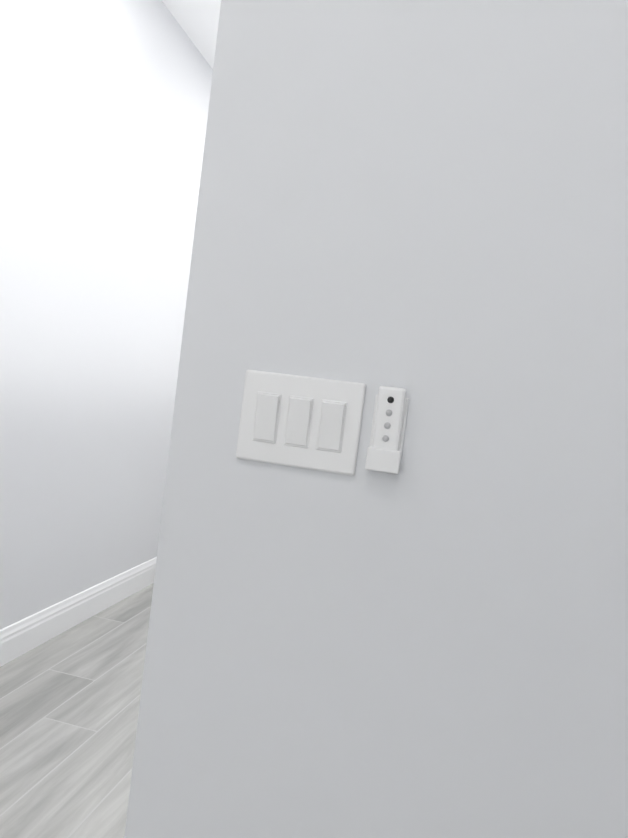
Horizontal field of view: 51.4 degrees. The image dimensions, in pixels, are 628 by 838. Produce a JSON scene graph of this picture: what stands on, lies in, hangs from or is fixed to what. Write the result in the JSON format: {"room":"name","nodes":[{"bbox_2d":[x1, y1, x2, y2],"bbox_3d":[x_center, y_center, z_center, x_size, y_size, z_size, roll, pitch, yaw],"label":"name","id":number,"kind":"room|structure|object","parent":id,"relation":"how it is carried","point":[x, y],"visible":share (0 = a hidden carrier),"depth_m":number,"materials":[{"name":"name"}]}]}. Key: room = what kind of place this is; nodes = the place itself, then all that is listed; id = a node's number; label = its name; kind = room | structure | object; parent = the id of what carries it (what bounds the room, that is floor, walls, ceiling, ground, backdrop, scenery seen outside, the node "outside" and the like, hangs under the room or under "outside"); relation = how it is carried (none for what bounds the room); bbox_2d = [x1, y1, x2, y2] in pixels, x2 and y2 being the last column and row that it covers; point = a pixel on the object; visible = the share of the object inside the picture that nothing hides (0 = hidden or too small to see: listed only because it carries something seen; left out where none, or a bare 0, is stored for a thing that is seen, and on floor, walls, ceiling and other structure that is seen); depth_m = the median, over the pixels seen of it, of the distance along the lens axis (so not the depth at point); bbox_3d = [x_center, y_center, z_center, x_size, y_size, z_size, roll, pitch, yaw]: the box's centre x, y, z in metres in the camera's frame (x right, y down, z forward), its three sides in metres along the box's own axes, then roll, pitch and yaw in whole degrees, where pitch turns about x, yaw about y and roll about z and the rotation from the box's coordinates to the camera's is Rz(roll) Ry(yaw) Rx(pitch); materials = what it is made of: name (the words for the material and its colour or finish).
{"room":"hallway","nodes":[
{"label":"hallway","id":0,"kind":"room"},
{"bbox_2d":[0,583,153,837],"bbox_3d":[-0.660,1.079,1.587,4.290,0.060,10.970,8,2,13],"label":"floor","id":1,"kind":"structure","parent":0,"point":[69,704],"depth_m":2.14,"materials":[{"name":"grey wood"}]},
{"bbox_2d":[0,0,212,629],"bbox_3d":[-0.652,-0.793,4.179,0.120,3.450,5.880,8,2,13],"label":"wall","id":2,"kind":"structure","parent":0,"point":[104,106],"depth_m":2.77,"materials":[{"name":"white paint"}]},
{"bbox_2d":[0,557,156,666],"bbox_3d":[-1.086,0.869,2.963,0.016,0.142,3.280,8,2,13],"label":"baseboard","id":3,"kind":"structure","parent":2,"relation":"attached to","point":[24,636],"depth_m":2.89,"materials":[{"name":"white paint"}]},
{"bbox_2d":[162,0,220,68],"bbox_3d":[0.872,-2.076,3.809,2.900,0.600,5.880,8,2,13],"label":"ceiling","id":4,"kind":"structure","parent":0,"point":[197,21],"depth_m":3.15,"materials":[{"name":"white paint"}]},
{"bbox_2d":[124,0,627,837],"bbox_3d":[-0.547,-0.656,1.075,4.050,3.450,0.120,8,2,13],"label":"wall","id":5,"kind":"structure","parent":0,"point":[422,204],"depth_m":0.86,"materials":[{"name":"white paint"}]},
{"bbox_2d":[236,370,365,475],"bbox_3d":[-0.021,0.004,0.891,0.170,0.125,0.013,8,2,13],"label":"light switch","id":6,"kind":"object","parent":5,"relation":"attached to","point":[312,423],"visible":1,"depth_m":0.89,"materials":[{"name":"white plastic"}]},
{"bbox_2d":[365,386,408,473],"bbox_3d":[0.097,0.014,0.860,0.044,0.112,0.020,8,2,13],"label":"remote control","id":7,"kind":"object","parent":5,"relation":"attached to","point":[384,450],"visible":1,"depth_m":0.85,"materials":[{"name":"white plastic"}]}
]}

